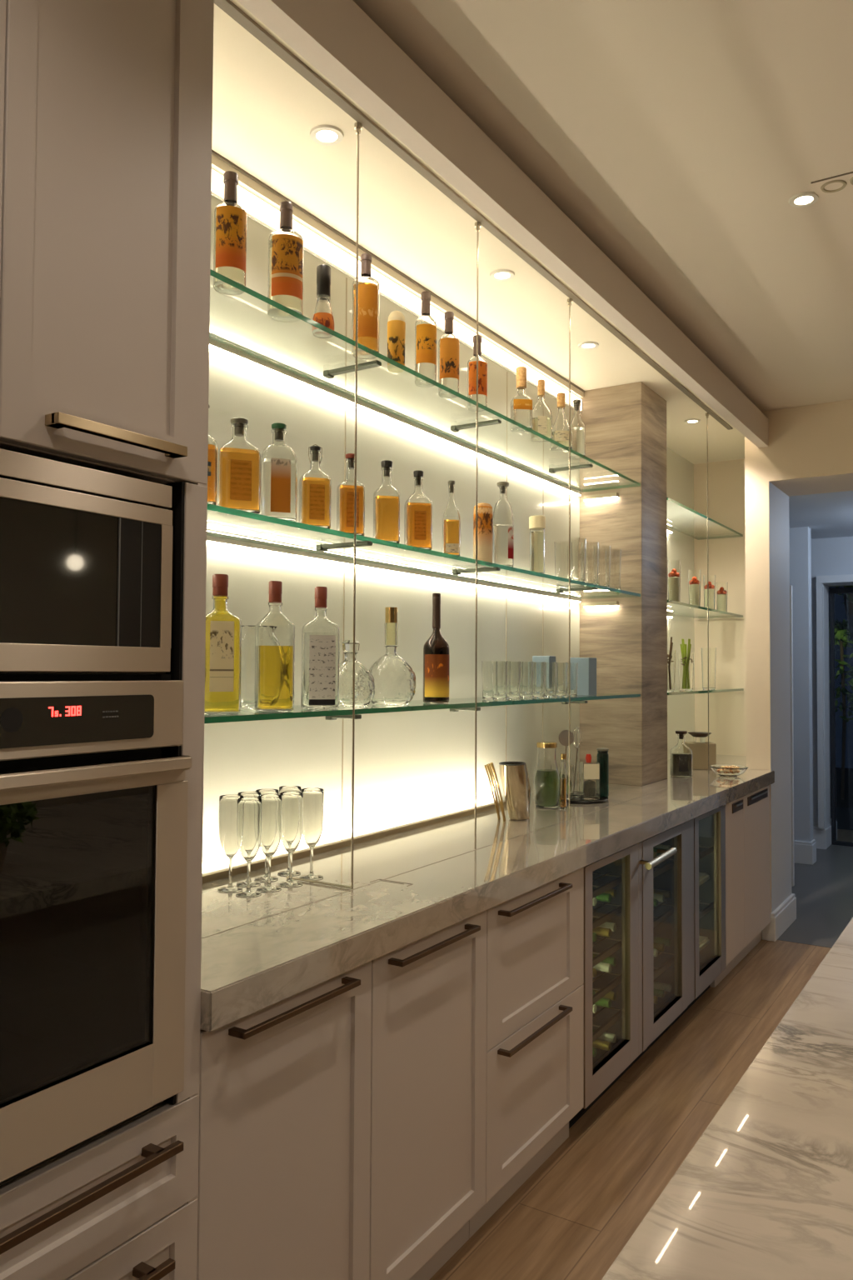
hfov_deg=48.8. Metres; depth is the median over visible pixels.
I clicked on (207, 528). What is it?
strip light
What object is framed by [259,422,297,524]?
bottle
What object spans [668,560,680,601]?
glass
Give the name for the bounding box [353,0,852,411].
ceiling
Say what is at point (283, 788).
champagne flute
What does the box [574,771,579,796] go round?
glass
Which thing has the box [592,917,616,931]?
wine bottle
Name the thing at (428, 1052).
base cabinet
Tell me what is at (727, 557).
wall niche
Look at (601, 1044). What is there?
wine bottle
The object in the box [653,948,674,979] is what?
shelf
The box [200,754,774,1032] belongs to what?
countertop
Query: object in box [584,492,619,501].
light strip
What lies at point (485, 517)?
tin
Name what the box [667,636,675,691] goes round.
vase
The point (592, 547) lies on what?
glass
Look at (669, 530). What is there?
light strip
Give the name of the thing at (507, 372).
trim
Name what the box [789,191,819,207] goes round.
recessed light
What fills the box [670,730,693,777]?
decanter
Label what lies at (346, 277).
trim
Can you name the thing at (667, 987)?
wine bottle
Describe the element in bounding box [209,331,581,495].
light strip
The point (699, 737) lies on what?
dish
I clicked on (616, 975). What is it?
shelf
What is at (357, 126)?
rod
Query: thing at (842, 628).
shrub
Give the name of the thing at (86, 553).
microwave
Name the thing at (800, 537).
wall
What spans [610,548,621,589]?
glass
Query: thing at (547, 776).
bottle
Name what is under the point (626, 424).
stone column
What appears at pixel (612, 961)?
wine bottle
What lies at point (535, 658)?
gift box
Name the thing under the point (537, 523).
glass canister
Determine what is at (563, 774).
bottle
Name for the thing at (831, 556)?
wall
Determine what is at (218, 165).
trim
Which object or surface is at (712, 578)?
glass
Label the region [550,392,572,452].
liquor bottle
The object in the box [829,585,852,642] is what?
tree
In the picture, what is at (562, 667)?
shot glass
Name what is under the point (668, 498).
glass shelf
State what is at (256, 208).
light strip
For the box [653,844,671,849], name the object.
wine bottle
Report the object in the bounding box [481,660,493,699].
shot glass
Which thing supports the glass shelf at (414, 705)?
attached to the wall at (410, 767)
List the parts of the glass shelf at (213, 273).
shelf bracket, shelf bracket, shelf bracket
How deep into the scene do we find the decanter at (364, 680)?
2.65 m
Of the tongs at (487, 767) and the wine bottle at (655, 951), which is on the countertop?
the tongs at (487, 767)
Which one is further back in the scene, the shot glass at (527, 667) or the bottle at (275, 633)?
the shot glass at (527, 667)
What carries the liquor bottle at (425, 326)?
on the glass shelf at (213, 273)
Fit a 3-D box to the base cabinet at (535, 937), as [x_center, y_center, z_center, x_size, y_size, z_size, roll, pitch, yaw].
[0.097,1.133,2.837,0.618,0.860,0.635,-1,-2,32]
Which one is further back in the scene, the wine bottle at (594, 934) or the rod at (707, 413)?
the rod at (707, 413)
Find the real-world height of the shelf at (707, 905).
0.022 m
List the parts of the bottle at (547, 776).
lid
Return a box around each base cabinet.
[196,960,371,1279]
[369,910,486,1279]
[469,867,584,1238]
[710,796,744,987]
[735,785,770,966]
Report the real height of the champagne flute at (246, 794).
0.228 m
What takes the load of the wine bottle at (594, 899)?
in the wine cooler
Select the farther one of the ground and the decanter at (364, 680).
the ground
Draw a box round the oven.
[0,680,191,1182]
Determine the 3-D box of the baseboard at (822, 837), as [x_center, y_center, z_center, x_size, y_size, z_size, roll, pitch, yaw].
[3.332,1.662,8.150,0.335,0.180,0.570,-1,-2,32]
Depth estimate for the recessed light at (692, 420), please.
5.20 m
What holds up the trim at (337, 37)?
attached to the wall at (410, 767)
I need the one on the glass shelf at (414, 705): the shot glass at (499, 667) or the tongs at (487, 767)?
the shot glass at (499, 667)
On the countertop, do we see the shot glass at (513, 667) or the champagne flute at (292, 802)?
the champagne flute at (292, 802)
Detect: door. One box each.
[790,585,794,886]
[830,586,852,846]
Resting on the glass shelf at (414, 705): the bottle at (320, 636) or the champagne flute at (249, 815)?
the bottle at (320, 636)
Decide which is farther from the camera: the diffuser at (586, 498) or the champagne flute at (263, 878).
the diffuser at (586, 498)
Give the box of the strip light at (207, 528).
[206,527,334,550]
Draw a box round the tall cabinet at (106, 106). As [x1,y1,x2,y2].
[0,0,214,1279]
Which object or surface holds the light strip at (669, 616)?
attached to the wall at (410, 767)
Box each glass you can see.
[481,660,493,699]
[492,660,507,700]
[506,661,520,699]
[520,661,533,699]
[532,661,545,698]
[545,662,556,697]
[554,541,569,579]
[555,662,567,697]
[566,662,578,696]
[570,537,586,582]
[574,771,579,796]
[585,541,599,584]
[598,545,610,587]
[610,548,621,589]
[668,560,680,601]
[688,569,700,605]
[703,575,715,609]
[715,581,728,611]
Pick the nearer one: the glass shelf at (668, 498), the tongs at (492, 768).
the tongs at (492, 768)
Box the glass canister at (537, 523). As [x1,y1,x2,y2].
[529,515,545,574]
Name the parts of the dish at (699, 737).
stem, dish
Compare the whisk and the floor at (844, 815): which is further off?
the floor at (844, 815)
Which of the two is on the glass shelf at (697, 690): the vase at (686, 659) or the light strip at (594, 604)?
the vase at (686, 659)
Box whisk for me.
[572,726,582,773]
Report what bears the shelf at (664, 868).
attached to the wine cooler
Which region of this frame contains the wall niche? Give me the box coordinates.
[694,458,746,755]
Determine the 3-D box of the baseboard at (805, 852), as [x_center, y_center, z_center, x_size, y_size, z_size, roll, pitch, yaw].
[2.568,1.643,7.527,1.010,0.170,0.160,-1,-2,32]
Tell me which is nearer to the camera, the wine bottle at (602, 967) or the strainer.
the wine bottle at (602, 967)
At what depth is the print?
1.42 m
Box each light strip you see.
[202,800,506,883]
[206,527,581,602]
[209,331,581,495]
[211,168,581,412]
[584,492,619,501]
[584,600,619,608]
[667,527,673,533]
[667,613,673,618]
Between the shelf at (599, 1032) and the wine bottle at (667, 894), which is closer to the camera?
the shelf at (599, 1032)
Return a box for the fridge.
[678,805,726,1019]
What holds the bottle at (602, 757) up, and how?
on the round tray
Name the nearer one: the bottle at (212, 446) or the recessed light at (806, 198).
the bottle at (212, 446)
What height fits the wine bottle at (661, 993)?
0.073 m
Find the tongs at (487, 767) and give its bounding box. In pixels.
[484,764,500,819]
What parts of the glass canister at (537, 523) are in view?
lid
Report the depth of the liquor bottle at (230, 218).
2.18 m
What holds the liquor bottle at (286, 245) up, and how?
on the glass shelf at (213, 273)
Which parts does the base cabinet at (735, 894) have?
door, finger pull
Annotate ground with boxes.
[830,767,852,808]
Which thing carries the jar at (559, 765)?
on the round tray
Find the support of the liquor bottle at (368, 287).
on the glass shelf at (213, 273)
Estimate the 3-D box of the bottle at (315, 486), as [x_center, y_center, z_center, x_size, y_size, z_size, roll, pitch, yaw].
[-0.293,-0.402,2.470,0.080,0.226,0.065,1,-2,-17]
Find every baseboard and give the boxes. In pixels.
[761,893,796,941]
[794,839,816,864]
[813,818,837,849]
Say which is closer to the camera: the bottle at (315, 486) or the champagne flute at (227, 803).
the champagne flute at (227, 803)
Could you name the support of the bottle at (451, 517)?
on the glass shelf at (424, 560)
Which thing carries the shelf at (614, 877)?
attached to the wine cooler
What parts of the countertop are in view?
socket lid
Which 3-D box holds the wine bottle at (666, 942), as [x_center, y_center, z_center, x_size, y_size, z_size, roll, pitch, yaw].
[0.892,1.268,4.014,0.302,0.073,0.072,-1,-2,32]
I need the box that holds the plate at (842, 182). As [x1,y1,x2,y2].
[810,171,852,197]
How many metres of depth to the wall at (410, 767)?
3.23 m
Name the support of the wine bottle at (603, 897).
in the wine cooler
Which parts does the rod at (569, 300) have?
rod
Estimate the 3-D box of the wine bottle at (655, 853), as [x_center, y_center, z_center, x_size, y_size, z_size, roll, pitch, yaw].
[0.803,0.873,3.882,0.302,0.073,0.072,-1,-2,32]
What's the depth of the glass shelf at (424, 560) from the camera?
3.10 m
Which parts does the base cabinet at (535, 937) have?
drawer, handle, drawer, handle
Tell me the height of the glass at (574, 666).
0.140 m
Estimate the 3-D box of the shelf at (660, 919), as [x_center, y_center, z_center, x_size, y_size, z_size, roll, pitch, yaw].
[0.719,1.106,3.845,0.495,0.022,0.550,-1,-2,32]
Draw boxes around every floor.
[429,829,852,1279]
[830,806,852,829]
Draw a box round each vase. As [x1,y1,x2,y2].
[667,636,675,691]
[678,639,694,690]
[701,647,716,689]
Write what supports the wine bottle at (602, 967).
in the wine cooler
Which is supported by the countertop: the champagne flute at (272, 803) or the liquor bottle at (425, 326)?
the champagne flute at (272, 803)
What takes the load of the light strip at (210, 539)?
attached to the wall at (410, 767)
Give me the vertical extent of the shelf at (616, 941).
0.022 m
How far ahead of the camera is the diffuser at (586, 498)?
4.59 m
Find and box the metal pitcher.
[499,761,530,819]
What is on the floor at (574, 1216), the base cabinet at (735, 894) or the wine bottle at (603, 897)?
the base cabinet at (735, 894)
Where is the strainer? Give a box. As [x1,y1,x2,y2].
[558,730,574,765]
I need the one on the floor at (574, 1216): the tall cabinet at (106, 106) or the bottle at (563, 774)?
the tall cabinet at (106, 106)
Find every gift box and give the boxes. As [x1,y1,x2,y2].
[532,655,555,662]
[570,657,596,695]
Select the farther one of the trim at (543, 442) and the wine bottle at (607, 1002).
the trim at (543, 442)
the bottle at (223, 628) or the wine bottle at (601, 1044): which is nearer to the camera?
the bottle at (223, 628)
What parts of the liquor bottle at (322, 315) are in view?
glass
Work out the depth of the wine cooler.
3.42 m
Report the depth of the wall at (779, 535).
5.41 m
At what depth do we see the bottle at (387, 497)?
2.72 m
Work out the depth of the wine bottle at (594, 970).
3.26 m
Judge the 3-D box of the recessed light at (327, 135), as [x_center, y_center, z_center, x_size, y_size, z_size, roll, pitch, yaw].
[-0.259,-1.310,2.442,0.087,0.006,0.087,-1,-2,32]
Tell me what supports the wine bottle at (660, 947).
in the wine cooler
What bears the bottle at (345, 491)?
on the glass shelf at (424, 560)
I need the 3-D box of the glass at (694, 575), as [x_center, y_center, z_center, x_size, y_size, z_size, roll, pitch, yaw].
[1.555,-0.295,5.455,0.072,0.225,0.072,-1,-2,32]
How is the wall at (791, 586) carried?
on the floor at (574, 1216)
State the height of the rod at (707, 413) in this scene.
1.920 m
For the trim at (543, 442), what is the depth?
4.28 m
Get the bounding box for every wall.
[202,195,694,873]
[745,399,852,912]
[769,481,791,913]
[789,526,813,841]
[811,536,852,826]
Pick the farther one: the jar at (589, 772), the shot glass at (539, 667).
the jar at (589, 772)
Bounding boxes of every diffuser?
[584,496,618,501]
[584,605,618,608]
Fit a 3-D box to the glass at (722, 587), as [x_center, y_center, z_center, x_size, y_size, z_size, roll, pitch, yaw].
[1.870,-0.265,5.953,0.072,0.200,0.072,-1,-2,32]
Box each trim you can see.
[211,154,584,398]
[214,0,733,429]
[236,0,769,447]
[341,277,347,839]
[505,371,507,761]
[542,441,544,741]
[816,574,852,828]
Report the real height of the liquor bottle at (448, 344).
0.272 m
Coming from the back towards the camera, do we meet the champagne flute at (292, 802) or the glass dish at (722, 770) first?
the glass dish at (722, 770)
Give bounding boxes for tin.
[473,502,493,562]
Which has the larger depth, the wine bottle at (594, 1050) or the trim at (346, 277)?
the wine bottle at (594, 1050)
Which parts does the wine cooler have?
door, handle, door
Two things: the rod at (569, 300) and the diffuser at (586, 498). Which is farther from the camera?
the diffuser at (586, 498)
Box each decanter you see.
[339,640,374,707]
[369,606,415,704]
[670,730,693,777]
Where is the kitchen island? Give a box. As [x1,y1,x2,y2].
[601,917,852,1279]
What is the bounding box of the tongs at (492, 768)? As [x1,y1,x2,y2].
[488,762,505,821]
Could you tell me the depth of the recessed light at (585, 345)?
4.00 m
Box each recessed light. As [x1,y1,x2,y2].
[310,124,344,145]
[490,269,514,280]
[578,340,599,349]
[685,418,700,423]
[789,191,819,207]
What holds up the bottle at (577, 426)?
on the glass shelf at (213, 273)
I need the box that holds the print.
[102,710,118,717]
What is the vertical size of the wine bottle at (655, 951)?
0.073 m
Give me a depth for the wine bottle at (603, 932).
3.33 m
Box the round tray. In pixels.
[559,796,609,803]
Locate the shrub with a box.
[829,619,852,799]
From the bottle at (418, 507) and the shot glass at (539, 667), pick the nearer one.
the bottle at (418, 507)
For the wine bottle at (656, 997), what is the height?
0.073 m
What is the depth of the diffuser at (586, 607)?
4.56 m
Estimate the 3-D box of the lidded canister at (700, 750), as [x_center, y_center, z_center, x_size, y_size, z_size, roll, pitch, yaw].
[1.528,0.646,5.261,0.150,0.145,0.120,0,-2,1]
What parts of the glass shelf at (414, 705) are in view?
shelf bracket, shelf bracket, shelf bracket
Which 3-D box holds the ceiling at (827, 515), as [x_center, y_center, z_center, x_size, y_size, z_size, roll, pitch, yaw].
[3.207,-0.945,6.736,4.000,0.100,2.850,-1,-2,32]
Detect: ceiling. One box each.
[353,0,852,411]
[789,490,852,539]
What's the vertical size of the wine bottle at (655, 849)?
0.073 m
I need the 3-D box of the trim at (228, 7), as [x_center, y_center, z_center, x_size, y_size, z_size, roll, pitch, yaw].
[0.593,-1.268,3.563,0.026,0.008,4.264,-1,-2,32]
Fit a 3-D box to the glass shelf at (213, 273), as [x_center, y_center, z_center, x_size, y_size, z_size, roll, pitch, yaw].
[0.054,-0.772,3.217,0.292,0.031,3.129,-1,-2,32]
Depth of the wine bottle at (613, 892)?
3.40 m
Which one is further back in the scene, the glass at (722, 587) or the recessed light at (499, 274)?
the glass at (722, 587)
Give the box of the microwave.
[0,448,172,680]
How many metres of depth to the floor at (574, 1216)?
3.09 m
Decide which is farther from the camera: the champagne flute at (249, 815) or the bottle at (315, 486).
the bottle at (315, 486)
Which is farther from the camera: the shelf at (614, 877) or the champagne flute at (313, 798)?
the shelf at (614, 877)
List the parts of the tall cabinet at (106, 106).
door, handle, drawer, door, handle, drawer, handle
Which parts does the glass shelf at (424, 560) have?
shelf bracket, shelf bracket, shelf bracket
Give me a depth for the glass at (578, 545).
3.92 m
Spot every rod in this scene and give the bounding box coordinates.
[286,121,362,889]
[475,221,481,849]
[567,298,572,819]
[705,412,709,774]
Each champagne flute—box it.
[217,794,243,892]
[235,797,262,897]
[236,791,261,886]
[254,788,279,881]
[256,794,282,891]
[277,785,301,875]
[278,791,303,886]
[300,788,324,879]
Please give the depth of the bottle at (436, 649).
3.02 m
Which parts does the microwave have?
glass, panel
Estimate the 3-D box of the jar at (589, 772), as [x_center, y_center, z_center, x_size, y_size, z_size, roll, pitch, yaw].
[0.683,0.589,3.945,0.080,0.150,0.081,0,-2,-4]
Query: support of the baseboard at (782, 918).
attached to the wall at (810, 450)
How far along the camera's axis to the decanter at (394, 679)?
2.84 m
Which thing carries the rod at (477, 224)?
on the countertop
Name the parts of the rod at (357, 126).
rod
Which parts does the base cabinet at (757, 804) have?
door, finger pull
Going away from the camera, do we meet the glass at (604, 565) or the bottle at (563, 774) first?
the bottle at (563, 774)
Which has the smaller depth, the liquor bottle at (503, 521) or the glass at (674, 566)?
the liquor bottle at (503, 521)
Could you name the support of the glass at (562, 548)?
on the glass shelf at (424, 560)
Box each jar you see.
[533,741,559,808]
[557,763,574,799]
[579,761,600,799]
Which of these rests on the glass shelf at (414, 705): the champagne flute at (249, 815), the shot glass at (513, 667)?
the shot glass at (513, 667)
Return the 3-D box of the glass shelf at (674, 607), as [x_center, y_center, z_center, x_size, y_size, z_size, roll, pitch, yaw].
[1.518,-0.173,5.517,0.292,0.014,1.528,-1,-2,32]
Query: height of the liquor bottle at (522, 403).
0.237 m
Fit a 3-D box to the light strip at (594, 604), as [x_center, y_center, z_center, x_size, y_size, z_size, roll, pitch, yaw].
[0.848,-0.172,4.569,0.169,0.026,0.026,-1,-2,32]
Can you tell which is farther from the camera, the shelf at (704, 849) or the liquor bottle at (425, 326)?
the shelf at (704, 849)
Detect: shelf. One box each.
[204,693,640,723]
[206,503,640,599]
[209,269,640,492]
[592,870,621,898]
[592,901,621,929]
[592,935,621,967]
[592,970,621,1004]
[592,1005,621,1042]
[653,858,674,878]
[653,900,674,927]
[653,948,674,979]
[667,497,743,539]
[667,600,743,618]
[667,687,744,694]
[699,844,714,859]
[699,900,714,919]
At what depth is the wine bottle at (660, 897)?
3.87 m
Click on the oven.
(93, 795)
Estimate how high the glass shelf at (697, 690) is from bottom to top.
0.014 m
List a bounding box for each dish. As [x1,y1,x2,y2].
[688,731,711,742]
[710,764,748,776]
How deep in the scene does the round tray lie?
3.87 m
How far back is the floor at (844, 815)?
9.56 m
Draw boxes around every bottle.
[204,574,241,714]
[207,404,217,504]
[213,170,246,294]
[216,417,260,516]
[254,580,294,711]
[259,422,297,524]
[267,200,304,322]
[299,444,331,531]
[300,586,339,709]
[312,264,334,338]
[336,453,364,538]
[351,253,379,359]
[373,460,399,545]
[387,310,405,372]
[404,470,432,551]
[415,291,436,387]
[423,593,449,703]
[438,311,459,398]
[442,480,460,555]
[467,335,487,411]
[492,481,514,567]
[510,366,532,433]
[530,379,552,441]
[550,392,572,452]
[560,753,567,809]
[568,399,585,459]
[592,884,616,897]
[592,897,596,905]
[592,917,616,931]
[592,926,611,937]
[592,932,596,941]
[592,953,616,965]
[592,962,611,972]
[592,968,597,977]
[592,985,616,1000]
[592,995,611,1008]
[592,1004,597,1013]
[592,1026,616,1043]
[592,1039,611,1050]
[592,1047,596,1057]
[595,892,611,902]
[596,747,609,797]
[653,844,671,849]
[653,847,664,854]
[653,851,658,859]
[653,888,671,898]
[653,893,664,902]
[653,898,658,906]
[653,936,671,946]
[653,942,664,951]
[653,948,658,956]
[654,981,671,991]
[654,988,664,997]
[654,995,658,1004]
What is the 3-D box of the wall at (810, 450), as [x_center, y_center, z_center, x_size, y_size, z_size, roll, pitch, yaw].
[3.510,0.121,4.505,3.730,3.030,0.530,-1,-2,32]
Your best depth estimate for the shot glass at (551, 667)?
3.69 m
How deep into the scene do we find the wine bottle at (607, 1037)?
3.39 m
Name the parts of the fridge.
door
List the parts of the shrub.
stem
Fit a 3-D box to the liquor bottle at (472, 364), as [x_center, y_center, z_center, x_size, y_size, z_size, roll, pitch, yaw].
[0.174,-0.914,3.220,0.068,0.253,0.069,1,-2,-9]
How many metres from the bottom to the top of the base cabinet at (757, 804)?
0.860 m
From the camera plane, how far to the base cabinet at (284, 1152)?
1.78 m
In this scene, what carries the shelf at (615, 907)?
attached to the wine cooler
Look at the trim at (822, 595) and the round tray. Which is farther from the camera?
the trim at (822, 595)
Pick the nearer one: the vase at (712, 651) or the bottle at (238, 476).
the bottle at (238, 476)
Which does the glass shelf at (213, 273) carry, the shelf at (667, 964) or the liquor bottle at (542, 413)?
the liquor bottle at (542, 413)
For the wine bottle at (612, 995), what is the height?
0.073 m
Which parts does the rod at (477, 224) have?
rod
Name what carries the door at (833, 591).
in the wall at (831, 556)
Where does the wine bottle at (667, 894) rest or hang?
in the wine cooler
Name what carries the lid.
on the jar at (589, 772)
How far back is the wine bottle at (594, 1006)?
3.26 m
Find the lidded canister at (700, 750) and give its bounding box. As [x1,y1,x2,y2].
[685,741,716,769]
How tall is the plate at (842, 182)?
0.007 m
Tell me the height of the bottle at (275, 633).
0.330 m
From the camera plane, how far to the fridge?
4.31 m
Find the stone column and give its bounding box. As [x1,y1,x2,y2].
[580,381,667,785]
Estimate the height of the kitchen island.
0.930 m
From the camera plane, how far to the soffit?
2.89 m
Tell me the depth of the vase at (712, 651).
5.65 m
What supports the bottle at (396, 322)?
on the glass shelf at (213, 273)
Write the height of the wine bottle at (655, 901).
0.073 m
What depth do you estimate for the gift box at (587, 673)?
4.10 m
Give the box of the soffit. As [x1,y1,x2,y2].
[211,0,744,464]
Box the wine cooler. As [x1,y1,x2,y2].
[569,818,694,1129]

